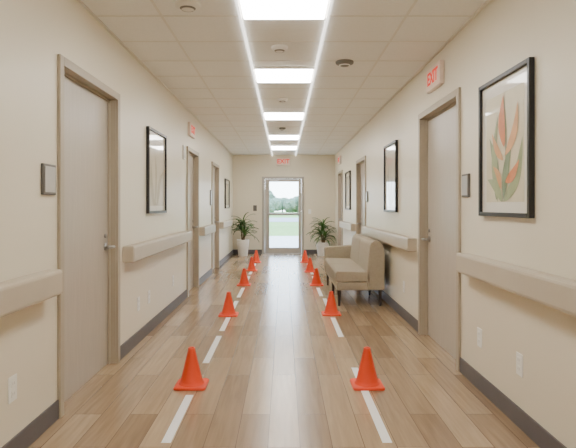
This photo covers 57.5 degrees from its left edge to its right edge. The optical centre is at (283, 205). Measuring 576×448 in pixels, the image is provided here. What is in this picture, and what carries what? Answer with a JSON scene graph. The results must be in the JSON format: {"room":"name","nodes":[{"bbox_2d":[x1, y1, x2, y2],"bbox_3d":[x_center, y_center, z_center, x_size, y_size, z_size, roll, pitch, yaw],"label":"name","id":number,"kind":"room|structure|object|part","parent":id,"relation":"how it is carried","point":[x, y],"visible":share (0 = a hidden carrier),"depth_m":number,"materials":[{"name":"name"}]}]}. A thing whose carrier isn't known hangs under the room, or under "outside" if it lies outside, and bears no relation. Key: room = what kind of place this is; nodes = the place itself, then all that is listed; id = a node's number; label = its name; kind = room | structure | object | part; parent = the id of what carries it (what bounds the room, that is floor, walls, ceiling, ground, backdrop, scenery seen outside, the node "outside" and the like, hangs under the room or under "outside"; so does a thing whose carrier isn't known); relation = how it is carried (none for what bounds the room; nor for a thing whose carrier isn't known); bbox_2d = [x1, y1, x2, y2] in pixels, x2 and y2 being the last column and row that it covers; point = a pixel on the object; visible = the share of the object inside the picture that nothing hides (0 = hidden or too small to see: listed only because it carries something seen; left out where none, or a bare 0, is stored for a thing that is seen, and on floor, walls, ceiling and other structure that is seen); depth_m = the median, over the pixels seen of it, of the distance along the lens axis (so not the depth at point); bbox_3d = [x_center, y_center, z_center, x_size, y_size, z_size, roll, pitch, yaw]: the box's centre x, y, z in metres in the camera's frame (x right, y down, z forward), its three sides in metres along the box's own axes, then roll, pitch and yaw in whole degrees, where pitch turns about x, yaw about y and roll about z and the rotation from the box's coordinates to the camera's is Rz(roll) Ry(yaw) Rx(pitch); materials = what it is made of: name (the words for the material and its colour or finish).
{"room":"care facility corridor","nodes":[
{"label":"care facility corridor","id":0,"kind":"room"},
{"bbox_2d":[0,0,232,447],"bbox_3d":[-1.510,-0.045,5.880,0.160,2.770,17.960,0,0,0],"label":"wall","id":1,"kind":"structure","parent":0,"point":[33,33],"depth_m":3.30,"materials":[{"name":"paint"}]},
{"bbox_2d":[8,373,16,403],"bbox_3d":[-1.425,0.960,2.760,0.010,0.135,0.085,0,0,0],"label":"wall outlet","id":2,"kind":"object","parent":1,"relation":"attached to","point":[12,381],"visible":1,"depth_m":2.75,"materials":[{"name":"white plastic"}]},
{"bbox_2d":[0,269,62,317],"bbox_3d":[-1.379,0.455,0.175,0.102,0.150,5.978,0,0,0],"label":"handrail","id":3,"kind":"object","parent":1,"relation":"attached to","point":[16,294],"visible":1,"depth_m":2.75,"materials":[{"name":"plastic"}]},
{"bbox_2d":[41,163,55,194],"bbox_3d":[-1.419,-0.160,3.170,0.022,0.185,0.170,0,0,0],"label":"room sign","id":4,"kind":"object","parent":1,"relation":"attached to","point":[48,171],"visible":1,"depth_m":3.14,"materials":[{"name":"beige plastic"}]},
{"bbox_2d":[64,76,107,401],"bbox_3d":[-1.514,0.218,3.915,0.043,2.232,1.086,0,0,0],"label":"leaf","id":5,"kind":"object","parent":1,"relation":"attached to","point":[85,112],"visible":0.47,"depth_m":3.93,"materials":[{"name":"laminate"}]},
{"bbox_2d":[64,72,109,363],"bbox_3d":[-1.482,0.220,3.915,0.015,2.240,1.090,0,0,0],"label":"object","id":6,"kind":"object","parent":1,"relation":"attached to","point":[65,74],"visible":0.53,"depth_m":4.44,"materials":[{"name":"paint"}]},
{"bbox_2d":[57,54,119,417],"bbox_3d":[-1.494,0.190,3.915,0.172,2.300,1.210,0,0,0],"label":"door frame","id":7,"kind":"structure","parent":1,"relation":"attached to","point":[63,62],"depth_m":4.03,"materials":[{"name":"paint"}]},
{"bbox_2d":[1,250,232,447],"bbox_3d":[-1.424,1.280,5.850,0.012,0.120,17.700,0,0,0],"label":"baseboard","id":8,"kind":"structure","parent":1,"relation":"attached to","point":[40,424],"depth_m":3.30,"materials":[{"name":"plastic"}]},
{"bbox_2d":[137,296,139,311],"bbox_3d":[-1.425,0.960,5.150,0.010,0.135,0.085,0,0,0],"label":"wall outlet","id":9,"kind":"object","parent":1,"relation":"attached to","point":[138,298],"visible":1,"depth_m":5.13,"materials":[{"name":"white plastic"}]},
{"bbox_2d":[146,126,166,213],"bbox_3d":[-1.411,-0.375,5.850,0.033,0.910,0.820,0,0,0],"label":"framed wall art","id":10,"kind":"object","parent":1,"relation":"attached to","point":[156,142],"visible":1,"depth_m":5.79,"materials":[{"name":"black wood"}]},
{"bbox_2d":[150,137,163,205],"bbox_3d":[-1.416,-0.366,5.850,0.002,0.728,0.644,0,0,0],"label":"print","id":11,"kind":"object","parent":10,"relation":"attached to","point":[156,144],"depth_m":5.83},
{"bbox_2d":[123,231,191,262],"bbox_3d":[-1.379,0.430,6.105,0.102,0.150,2.918,0,0,0],"label":"handrail","id":12,"kind":"object","parent":1,"relation":"attached to","point":[132,253],"visible":1,"depth_m":5.38,"materials":[{"name":"plastic"}]},
{"bbox_2d":[182,145,184,159],"bbox_3d":[-1.419,-0.760,7.450,0.022,0.200,0.120,0,0,0],"label":"wall sensor","id":13,"kind":"object","parent":1,"relation":"attached to","point":[183,146],"visible":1,"depth_m":7.39,"materials":[{"name":"white plastic"}]},
{"bbox_2d":[189,155,192,289],"bbox_3d":[-1.514,0.258,8.210,0.043,2.152,0.896,0,0,0],"label":"leaf","id":14,"kind":"object","parent":1,"relation":"attached to","point":[190,157],"visible":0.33,"depth_m":8.47,"materials":[{"name":"laminate"}]},
{"bbox_2d":[188,122,194,138],"bbox_3d":[-1.406,-1.150,8.000,0.048,0.200,0.420,0,0,0],"label":"exit sign","id":15,"kind":"object","parent":1,"relation":"attached to","point":[191,128],"visible":1,"depth_m":7.86,"materials":[{"name":"plastic"}]},
{"bbox_2d":[189,154,194,286],"bbox_3d":[-1.482,0.260,8.210,0.015,2.160,0.900,0,0,0],"label":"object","id":16,"kind":"object","parent":1,"relation":"attached to","point":[189,154],"visible":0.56,"depth_m":8.65,"materials":[{"name":"paint"}]},
{"bbox_2d":[187,146,198,296],"bbox_3d":[-1.494,0.230,8.210,0.172,2.220,1.020,0,0,0],"label":"door frame","id":17,"kind":"structure","parent":1,"relation":"attached to","point":[189,149],"depth_m":8.66,"materials":[{"name":"paint"}]},
{"bbox_2d":[199,224,215,235],"bbox_3d":[-1.379,0.430,9.525,0.102,0.150,1.378,0,0,0],"label":"handrail","id":18,"kind":"object","parent":1,"relation":"attached to","point":[208,229],"visible":1,"depth_m":9.11,"materials":[{"name":"plastic"}]},
{"bbox_2d":[210,190,211,204],"bbox_3d":[-1.419,-0.160,10.200,0.022,0.300,0.160,0,0,0],"label":"room sign","id":19,"kind":"object","parent":1,"relation":"attached to","point":[210,190],"visible":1,"depth_m":10.16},
{"bbox_2d":[213,168,214,268],"bbox_3d":[-1.514,0.258,10.900,0.043,2.152,0.976,0,0,0],"label":"leaf","id":20,"kind":"object","parent":1,"relation":"attached to","point":[213,168],"visible":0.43,"depth_m":11.11,"materials":[{"name":"laminate"}]},
{"bbox_2d":[213,167,215,267],"bbox_3d":[-1.482,0.260,10.900,0.015,2.160,0.980,0,0,0],"label":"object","id":21,"kind":"object","parent":1,"relation":"attached to","point":[213,167],"visible":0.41,"depth_m":11.37,"materials":[{"name":"paint"}]},
{"bbox_2d":[211,161,218,273],"bbox_3d":[-1.494,0.230,10.900,0.172,2.220,1.100,0,0,0],"label":"door frame","id":22,"kind":"structure","parent":1,"relation":"attached to","point":[212,162],"depth_m":11.39,"materials":[{"name":"paint"}]},
{"bbox_2d":[219,220,232,228],"bbox_3d":[-1.379,0.430,12.575,0.102,0.150,1.978,0,0,0],"label":"handrail","id":23,"kind":"object","parent":1,"relation":"attached to","point":[224,224],"visible":1,"depth_m":12.03,"materials":[{"name":"plastic"}]},
{"bbox_3d":[-1.373,0.430,12.575,0.090,0.150,1.950,0,0,0],"label":"rail","id":24,"kind":"part","parent":23,"relation":"part of","materials":[{"name":"plastic"}]},
{"bbox_2d":[225,179,229,208],"bbox_3d":[-1.411,-0.300,13.050,0.033,0.720,0.900,0,0,0],"label":"framed wall art","id":25,"kind":"object","parent":1,"relation":"attached to","point":[227,182],"visible":1,"depth_m":13.14},
{"bbox_2d":[226,183,228,204],"bbox_3d":[-1.416,-0.291,13.050,0.002,0.538,0.724,0,0,0],"label":"print","id":26,"kind":"object","parent":25,"relation":"attached to","point":[227,184],"depth_m":13.14},
{"bbox_2d":[237,239,248,255],"bbox_3d":[-1.100,1.120,14.100,0.340,0.440,0.340,0,0,0],"label":"pot","id":27,"kind":"object","parent":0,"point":[242,244],"depth_m":13.98,"materials":[{"name":"white ceramic"}]},
{"bbox_2d":[28,254,539,447],"bbox_3d":[0.000,1.399,5.880,3.180,0.122,17.960,0,0,0],"label":"floor","id":28,"kind":"structure","parent":0,"point":[279,373],"depth_m":3.94,"materials":[{"name":"brown wood"}]},
{"bbox_2d":[173,347,208,390],"bbox_3d":[-0.690,1.197,3.920,0.234,0.283,0.234,0,0,0],"label":"traffic cone","id":29,"kind":"object","parent":28,"relation":"on","point":[191,379],"visible":1,"depth_m":3.87,"materials":[{"name":"plastic"}]},
{"bbox_2d":[218,292,238,316],"bbox_3d":[-0.680,1.197,6.450,0.234,0.283,0.234,0,0,0],"label":"traffic cone","id":30,"kind":"object","parent":28,"relation":"on","point":[228,310],"visible":1,"depth_m":6.40,"materials":[{"name":"plastic"}]},
{"bbox_2d":[237,268,250,285],"bbox_3d":[-0.675,1.197,8.900,0.234,0.283,0.234,0,0,0],"label":"traffic cone","id":31,"kind":"object","parent":28,"relation":"on","point":[244,281],"visible":1,"depth_m":8.85,"materials":[{"name":"plastic"}]},
{"bbox_2d":[231,212,258,255],"bbox_3d":[-1.035,0.752,14.085,0.749,1.177,0.775,0,0,0],"label":"dracaena","id":32,"kind":"object","parent":28,"relation":"on","point":[242,244],"visible":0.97,"depth_m":14.02,"materials":[{"name":"green plant"}]},
{"bbox_2d":[246,257,257,270],"bbox_3d":[-0.670,1.197,10.900,0.234,0.283,0.234,0,0,0],"label":"traffic cone","id":33,"kind":"object","parent":28,"relation":"on","point":[251,267],"visible":0.99,"depth_m":10.85,"materials":[{"name":"plastic"}]},
{"bbox_2d":[253,250,260,262],"bbox_3d":[-0.660,1.197,12.500,0.234,0.283,0.234,0,0,0],"label":"traffic cone","id":34,"kind":"object","parent":28,"relation":"on","point":[256,257],"visible":0.82,"depth_m":12.45,"materials":[{"name":"plastic"}]},
{"bbox_2d":[300,250,307,262],"bbox_3d":[0.500,1.197,12.500,0.234,0.283,0.234,0,0,0],"label":"traffic cone","id":35,"kind":"object","parent":28,"relation":"on","point":[304,258],"visible":0.84,"depth_m":12.45,"materials":[{"name":"plastic"}]},
{"bbox_2d":[304,258,314,271],"bbox_3d":[0.530,1.197,10.700,0.234,0.283,0.234,0,0,0],"label":"traffic cone","id":36,"kind":"object","parent":28,"relation":"on","point":[309,268],"visible":0.94,"depth_m":10.65,"materials":[{"name":"plastic"}]},
{"bbox_2d":[309,268,323,285],"bbox_3d":[0.550,1.197,8.900,0.234,0.283,0.234,0,0,0],"label":"traffic cone","id":37,"kind":"object","parent":28,"relation":"on","point":[316,281],"visible":1,"depth_m":8.85,"materials":[{"name":"plastic"}]},
{"bbox_2d":[306,217,335,255],"bbox_3d":[1.004,0.820,14.228,0.812,1.040,0.728,0,0,0],"label":"dracaena","id":38,"kind":"object","parent":28,"relation":"on","point":[321,245],"visible":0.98,"depth_m":14.12,"materials":[{"name":"green plant"}]},
{"bbox_2d":[321,291,340,315],"bbox_3d":[0.585,1.197,6.500,0.234,0.283,0.234,0,0,0],"label":"traffic cone","id":39,"kind":"object","parent":28,"relation":"on","point":[331,308],"visible":1,"depth_m":6.45,"materials":[{"name":"plastic"}]},
{"bbox_2d":[324,234,384,305],"bbox_3d":[1.011,0.902,7.965,0.658,0.875,1.970,0,0,0],"label":"sofa","id":40,"kind":"object","parent":28,"relation":"on","point":[360,265],"visible":1,"depth_m":7.03,"materials":[{"name":"fabric"}]},
{"bbox_3d":[1.004,0.888,8.890,0.644,0.464,0.120,0,0,0],"label":"armrest","id":41,"kind":"part","parent":40,"relation":"part of","materials":[{"name":"fabric"}]},
{"bbox_3d":[0.740,1.230,7.040,0.052,0.220,0.052,0,0,0],"label":"leg","id":42,"kind":"part","parent":40,"relation":"part of","materials":[{"name":"brown wood"}]},
{"bbox_2d":[325,258,355,271],"bbox_3d":[0.922,0.938,8.364,0.471,0.144,0.911,0,0,0],"label":"seat cushion","id":43,"kind":"object","parent":40,"relation":"on","point":[328,261],"depth_m":8.31,"materials":[{"name":"fabric"}]},
{"bbox_3d":[1.018,1.070,7.960,0.625,0.110,1.940,0,0,0],"label":"rail","id":44,"kind":"part","parent":40,"relation":"part of","materials":[{"name":"fabric"}]},
{"bbox_2d":[330,264,369,281],"bbox_3d":[0.922,0.938,7.441,0.471,0.144,0.921,0,0,0],"label":"seat cushion","id":45,"kind":"object","parent":40,"relation":"on","point":[339,272],"depth_m":6.99,"materials":[{"name":"fabric"}]},
{"bbox_2d":[350,234,366,264],"bbox_3d":[1.220,0.792,8.364,0.240,0.655,0.911,0,0,0],"label":"cushion","id":46,"kind":"object","parent":40,"relation":"on","point":[355,245],"depth_m":8.30,"materials":[{"name":"fabric"}]},
{"bbox_2d":[358,237,384,289],"bbox_3d":[1.220,0.792,7.441,0.240,0.655,0.921,0,0,0],"label":"cushion","id":47,"kind":"object","parent":40,"relation":"on","point":[371,256],"depth_m":6.98,"materials":[{"name":"fabric"}]},
{"bbox_3d":[1.290,1.230,7.040,0.052,0.220,0.052,0,0,0],"label":"leg","id":48,"kind":"part","parent":40,"relation":"part of","materials":[{"name":"brown wood"}]},
{"bbox_2d":[350,347,384,390],"bbox_3d":[0.620,1.197,3.920,0.234,0.283,0.234,0,0,0],"label":"traffic cone","id":49,"kind":"object","parent":28,"relation":"on","point":[366,380],"visible":1,"depth_m":3.87,"materials":[{"name":"plastic"}]},
{"bbox_2d":[81,0,486,154],"bbox_3d":[0.000,-1.490,5.880,3.180,0.120,17.960,0,0,0],"label":"ceiling","id":50,"kind":"structure","parent":0,"point":[161,58],"depth_m":5.06,"materials":[{"name":"tile"}]},
{"bbox_2d":[175,0,200,11],"bbox_3d":[-0.680,-1.407,3.710,0.180,0.045,0.180,0,0,0],"label":"smoke detector","id":51,"kind":"object","parent":50,"relation":"attached to","point":[184,5],"visible":1,"depth_m":3.67,"materials":[{"name":"paint"}]},
{"bbox_2d":[235,0,272,155],"bbox_3d":[-0.326,-1.415,5.850,0.019,0.029,17.700,0,0,0],"label":"track","id":52,"kind":"object","parent":50,"relation":"attached to","point":[236,1],"depth_m":4.95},
{"bbox_2d":[271,44,287,52],"bbox_3d":[-0.040,-1.407,4.720,0.150,0.045,0.150,0,0,0],"label":"smoke detector","id":53,"kind":"object","parent":50,"relation":"attached to","point":[279,48],"visible":1,"depth_m":4.68,"materials":[{"name":"white plastic"}]},
{"bbox_2d":[277,98,287,102],"bbox_3d":[-0.020,-1.407,7.000,0.140,0.045,0.140,0,0,0],"label":"smoke detector","id":54,"kind":"object","parent":50,"relation":"attached to","point":[282,100],"visible":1,"depth_m":6.96,"materials":[{"name":"white plastic"}]},
{"bbox_2d":[77,0,490,154],"bbox_3d":[0.000,-1.424,5.850,2.860,0.012,17.700,0,0,0],"label":"grid","id":55,"kind":"object","parent":50,"relation":"attached to","point":[79,1],"visible":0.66,"depth_m":5.12,"materials":[{"name":"paint"}]},
{"bbox_2d":[240,0,327,18],"bbox_3d":[0.000,-1.411,3.640,0.600,0.026,0.590,0,0,0],"label":"ceiling light","id":56,"kind":"object","parent":50,"relation":"in","point":[251,9],"visible":1,"depth_m":3.73,"materials":[{"name":"white plastic"}]},
{"bbox_2d":[255,69,312,82],"bbox_3d":[0.000,-1.411,5.685,0.600,0.026,0.540,0,0,0],"label":"ceiling light","id":57,"kind":"object","parent":50,"relation":"in","point":[262,75],"visible":1,"depth_m":5.62,"materials":[{"name":"white plastic"}]},
{"bbox_2d":[264,113,303,119],"bbox_3d":[0.000,-1.411,8.230,0.600,0.026,0.590,0,0,0],"label":"ceiling light","id":58,"kind":"object","parent":50,"relation":"in","point":[268,116],"visible":1,"depth_m":8.20,"materials":[{"name":"white plastic"}]},
{"bbox_2d":[269,135,298,139],"bbox_3d":[0.000,-1.411,10.775,0.600,0.026,0.620,0,0,0],"label":"ceiling light","id":59,"kind":"object","parent":50,"relation":"in","point":[272,137],"visible":0.86,"depth_m":10.71,"materials":[{"name":"white plastic"}]},
{"bbox_2d":[271,146,296,149],"bbox_3d":[0.000,-1.411,12.725,0.600,0.026,0.720,0,0,0],"label":"ceiling light","id":60,"kind":"object","parent":50,"relation":"in","point":[272,147],"visible":0.86,"depth_m":12.55,"materials":[{"name":"white plastic"}]},
{"bbox_2d":[253,67,314,81],"bbox_3d":[0.000,-1.420,5.685,0.630,0.020,0.570,0,0,0],"label":"rim","id":61,"kind":"object","parent":50,"relation":"attached to","point":[254,68],"visible":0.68,"depth_m":5.40,"materials":[{"name":"white plastic"}]},
{"bbox_2d":[263,111,304,118],"bbox_3d":[0.000,-1.420,8.230,0.630,0.020,0.620,0,0,0],"label":"rim","id":62,"kind":"object","parent":50,"relation":"attached to","point":[263,111],"visible":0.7,"depth_m":7.92,"materials":[{"name":"white plastic"}]},
{"bbox_2d":[238,0,329,18],"bbox_3d":[0.000,-1.420,3.640,0.630,0.020,0.620,0,0,0],"label":"rim","id":63,"kind":"object","parent":50,"relation":"attached to","point":[238,0],"visible":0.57,"depth_m":3.77,"materials":[{"name":"white plastic"}]},
{"bbox_2d":[268,134,299,138],"bbox_3d":[0.000,-1.420,10.775,0.630,0.020,0.650,0,0,0],"label":"rim","id":64,"kind":"object","parent":50,"relation":"attached to","point":[268,134],"visible":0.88,"depth_m":10.45,"materials":[{"name":"white plastic"}]},
{"bbox_2d":[295,0,332,155],"bbox_3d":[0.326,-1.415,5.850,0.019,0.029,17.700,0,0,0],"label":"track","id":65,"kind":"object","parent":50,"relation":"attached to","point":[331,1],"depth_m":4.95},
{"bbox_2d":[335,59,353,66],"bbox_3d":[0.600,-1.407,5.200,0.180,0.045,0.180,0,0,0],"label":"smoke detector","id":66,"kind":"object","parent":50,"relation":"attached to","point":[343,62],"visible":1,"depth_m":5.15,"materials":[{"name":"beige plastic"}]},
{"bbox_2d":[233,155,334,249],"bbox_3d":[0.000,-0.045,14.780,2.860,2.770,0.160,0,0,0],"label":"wall","id":67,"kind":"structure","parent":0,"point":[318,171],"depth_m":14.70,"materials":[{"name":"paint"}]},
{"bbox_2d":[233,250,316,253],"bbox_3d":[0.000,1.280,14.694,2.836,0.120,0.012,0,0,0],"label":"baseboard","id":68,"kind":"structure","parent":67,"relation":"attached to","point":[234,251],"depth_m":14.69,"materials":[{"name":"plastic"}]},
{"bbox_2d":[265,179,300,252],"bbox_3d":[-0.023,0.285,14.752,1.016,2.080,0.045,0,0,0],"label":"door","id":69,"kind":"structure","parent":67,"relation":"in","point":[267,249],"depth_m":14.73,"materials":[{"name":"metal"}]},
{"bbox_2d":[267,213,299,215],"bbox_3d":[-0.013,0.230,14.695,0.916,0.080,0.070,0,0,0],"label":"push bar","id":70,"kind":"object","parent":69,"relation":"attached to","point":[268,214],"visible":1,"depth_m":14.66,"materials":[{"name":"metal"}]},
{"bbox_2d":[262,177,303,253],"bbox_3d":[-0.028,0.260,14.750,1.176,2.160,0.140,0,0,0],"label":"frame","id":71,"kind":"object","parent":67,"relation":"attached to","point":[263,178],"visible":0.92,"depth_m":14.68,"materials":[{"name":"metal"}]},
{"bbox_2d":[276,158,289,164],"bbox_3d":[-0.020,-1.240,14.668,0.380,0.200,0.064,0,0,0],"label":"exit sign","id":72,"kind":"object","parent":67,"relation":"attached to","point":[279,161],"visible":1,"depth_m":14.64,"materials":[{"name":"plastic"}]},
{"bbox_2d":[316,242,330,255],"bbox_3d":[1.060,1.160,14.200,0.400,0.360,0.400,0,0,0],"label":"pot","id":73,"kind":"object","parent":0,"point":[320,246],"depth_m":14.05,"materials":[{"name":"white ceramic"}]},
{"bbox_2d":[335,0,575,447],"bbox_3d":[1.510,-0.045,5.880,0.160,2.770,17.960,0,0,0],"label":"wall","id":74,"kind":"structure","parent":0,"point":[504,33],"depth_m":3.36,"materials":[{"name":"paint"}]},
{"bbox_2d":[338,170,342,245],"bbox_3d":[1.494,0.230,13.250,0.172,2.220,1.000,0,0,0],"label":"door frame","id":75,"kind":"structure","parent":74,"relation":"attached to","point":[341,171],"depth_m":13.69,"materials":[{"name":"paint"}]},
{"bbox_2d":[341,175,341,244],"bbox_3d":[1.514,0.258,13.250,0.043,2.152,0.876,0,0,0],"label":"leaf","id":76,"kind":"object","parent":74,"relation":"attached to","point":[341,175],"visible":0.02,"depth_m":13.62,"materials":[{"name":"laminate"}]},
{"bbox_2d":[339,221,355,230],"bbox_3d":[1.379,0.430,11.525,0.102,0.150,2.178,0,0,0],"label":"handrail","id":77,"kind":"object","parent":74,"relation":"attached to","point":[349,226],"visible":1,"depth_m":10.98,"materials":[{"name":"plastic"}]},
{"bbox_2d":[345,170,350,209],"bbox_3d":[1.411,-0.340,11.600,0.033,0.840,0.800,0,0,0],"label":"framed wall art","id":78,"kind":"object","parent":74,"relation":"attached to","point":[348,173],"visible":1,"depth_m":11.53},
{"bbox_2d":[346,176,348,205],"bbox_3d":[1.416,-0.331,11.600,0.002,0.658,0.624,0,0,0],"label":"print","id":79,"kind":"object","parent":78,"relation":"attached to","point":[347,177],"depth_m":11.70},
{"bbox_2d":[356,156,365,233],"bbox_3d":[1.494,0.230,9.725,0.172,2.220,1.150,0,0,0],"label":"door frame","id":80,"kind":"structure","parent":74,"relation":"attached to","point":[363,157],"depth_m":10.24,"materials":[{"name":"paint"}]},
{"bbox_2d":[360,162,363,233],"bbox_3d":[1.482,0.260,9.725,0.015,2.160,1.030,0,0,0],"label":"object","id":81,"kind":"object","parent":74,"relation":"attached to","point":[362,162],"visible":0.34,"depth_m":10.22,"materials":[{"name":"paint"}]},
{"bbox_2d":[361,163,363,234],"bbox_3d":[1.514,0.258,9.725,0.043,2.152,1.026,0,0,0],"label":"leaf","id":82,"kind":"object","parent":74,"relation":"attached to","point":[362,165],"visible":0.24,"depth_m":9.98,"materials":[{"name":"laminate"}]},
{"bbox_2d":[361,226,416,251],"bbox_3d":[1.379,0.420,7.330,0.102,0.150,3.368,0,0,0],"label":"handrail","id":83,"kind":"object","parent":74,"relation":"attached to","point":[409,244],"visible":1,"depth_m":6.49,"materials":[{"name":"plastic"}]},
{"bbox_2d":[384,140,397,211],"bbox_3d":[1.411,-0.375,6.970,0.033,0.910,0.780,0,0,0],"label":"framed wall art","id":84,"kind":"object","parent":74,"relation":"attached to","point":[391,149],"visible":1,"depth_m":6.91,"materials":[{"name":"black"}]},
{"bbox_2d":[386,149,394,205],"bbox_3d":[1.416,-0.366,6.970,0.002,0.728,0.604,0,0,0],"label":"print","id":85,"kind":"object","parent":84,"relation":"attached to","point":[390,153],"depth_m":6.97},
{"bbox_2d":[426,60,443,93],"bbox_3d":[1.406,-1.200,4.900,0.048,0.210,0.440,0,0,0],"label":"exit sign","id":86,"kind":"object","parent":74,"relation":"attached to","point":[434,75],"visible":1,"depth_m":4.82,"materials":[{"name":"beige plastic"}]},
{"bbox_2d":[418,87,460,371],"bbox_3d":[1.494,0.190,4.880,0.172,2.300,1.280,0,0,0],"label":"door frame","id":87,"kind":"structure","parent":74,"relation":"attached to","point":[456,93],"depth_m":5.46,"materials":[{"name":"paint"}]},
{"bbox_2d":[426,101,455,334],"bbox_3d":[1.482,0.220,4.880,0.015,2.240,1.160,0,0,0],"label":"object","id":88,"kind":"object","parent":74,"relation":"attached to","point":[454,103],"visible":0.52,"depth_m":5.44,"materials":[{"name":"paint"}]},
{"bbox_2d":[428,104,455,358],"bbox_3d":[1.514,0.218,4.880,0.043,2.232,1.156,0,0,0],"label":"leaf","id":89,"kind":"object","parent":74,"relation":"attached to","point":[442,127],"visible":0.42,"depth_m":4.94,"materials":[{"name":"laminate"}]},
{"bbox_2d":[462,173,469,196],"bbox_3d":[1.419,-0.160,4.100,0.022,0.180,0.150,0,0,0],"label":"room sign","id":90,"kind":"object","parent":74,"relation":"attached to","point":[465,177],"visible":1,"depth_m":4.06,"materials":[{"name":"beige plastic"}]},
{"bbox_2d":[374,290,566,447],"bbox_3d":[1.424,1.280,5.850,0.012,0.120,17.700,0,0,0],"label":"baseboard","id":91,"kind":"structure","parent":74,"relation":"attached to","point":[527,424],"depth_m":3.42,"materials":[{"name":"plastic"}]},
{"bbox_2d":[477,327,481,347],"bbox_3d":[1.425,0.960,3.830,0.010,0.135,0.085,0,0,0],"label":"wall outlet","id":92,"kind":"object","parent":74,"relation":"attached to","point":[479,331],"visible":1,"depth_m":3.82,"materials":[{"name":"white plastic"}]},
{"bbox_2d":[478,57,534,217],"bbox_3d":[1.411,-0.390,3.380,0.033,0.920,0.780,0,0,0],"label":"framed wall art","id":93,"kind":"object","parent":74,"relation":"attached to","point":[506,103],"visible":1,"depth_m":3.31,"materials":[{"name":"paper"}]},
{"bbox_3d":[1.412,-0.363,3.357,0.001,0.667,0.047,0,0,0],"label":"painted stem","id":94,"kind":"part","parent":93,"relation":"part of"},
{"bbox_2d":[487,82,523,201],"bbox_3d":[1.416,-0.379,3.380,0.002,0.706,0.574,0,0,0],"label":"print","id":95,"kind":"object","parent":93,"relation":"attached to","point":[505,108],"depth_m":3.34,"materials":[{"name":"paper"}]},
{"bbox_2d":[456,253,575,316],"bbox_3d":[1.379,0.435,0.625,0.102,0.150,6.878,0,0,0],"label":"handrail","id":96,"kind":"object","parent":74,"relation":"attached to","point":[556,292],"visible":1,"depth_m":2.92,"materials":[{"name":"plastic"}]},
{"bbox_2d":[516,351,522,377],"bbox_3d":[1.425,0.960,3.180,0.010,0.135,0.085,0,0,0],"label":"wall outlet","id":97,"kind":"object","parent":74,"relation":"attached to","point":[519,357],"visible":1,"depth_m":3.17,"materials":[{"name":"white plastic"}]},
{"label":"outside","id":98,"kind":"structure","parent":0,"visible":0},
{"bbox_2d":[269,212,297,235],"bbox_3d":[0.000,1.470,72.430,120.000,0.140,115.140,0,0,0],"label":"ground","id":99,"kind":"structure","parent":98,"point":[275,228],"depth_m":34.19,"materials":[{"name":"green plant"}]},
{"bbox_2d":[269,190,275,198],"bbox_3d":[-2.671,-0.611,82.515,2.856,4.022,2.830,0,0,0],"label":"tree","id":100,"kind":"object","parent":99,"relation":"on","point":[271,195],"visible":0.11,"depth_m":81.62,"materials":[{"name":"green plant"}]},
{"bbox_2d":[269,197,281,212],"bbox_3d":[-1.807,0.033,79.200,3.059,2.735,2.759,0,0,0],"label":"tree","id":101,"kind":"object","parent":99,"relation":"on","point":[275,204],"visible":0.63,"depth_m":78.61,"materials":[{"name":"green plant"}]},
{"bbox_2d":[278,197,287,212],"bbox_3d":[-0.431,0.001,85.566,3.038,2.798,2.243,0,0,0],"label":"tree","id":102,"kind":"object","parent":99,"relation":"on","point":[283,199],"visible":0.24,"depth_m":85.10,"materials":[{"name":"green plant"}]},
{"bbox_2d":[269,218,297,221],"bbox_3d":[0.000,1.389,54.000,120.000,0.018,16.000,0,0,0],"label":"road","id":103,"kind":"structure","parent":99,"relation":"on","point":[270,219],"depth_m":51.82,"materials":[{"name":"grey asphalt"}]},
{"bbox_2d":[269,236,297,247],"bbox_3d":[0.000,1.384,19.430,12.000,0.028,9.140,0,0,0],"label":"concrete walkway","id":104,"kind":"structure","parent":99,"relation":"on","point":[274,241],"depth_m":19.98,"materials":[{"name":"white concrete"}]},
{"bbox_2d":[282,198,297,212],"bbox_3d":[1.256,0.052,83.805,3.027,2.696,2.977,0,0,0],"label":"tree","id":105,"kind":"object","parent":99,"relation":"on","point":[290,205],"visible":0.86,"depth_m":82.70,"materials":[{"name":"green plant"}]}
]}

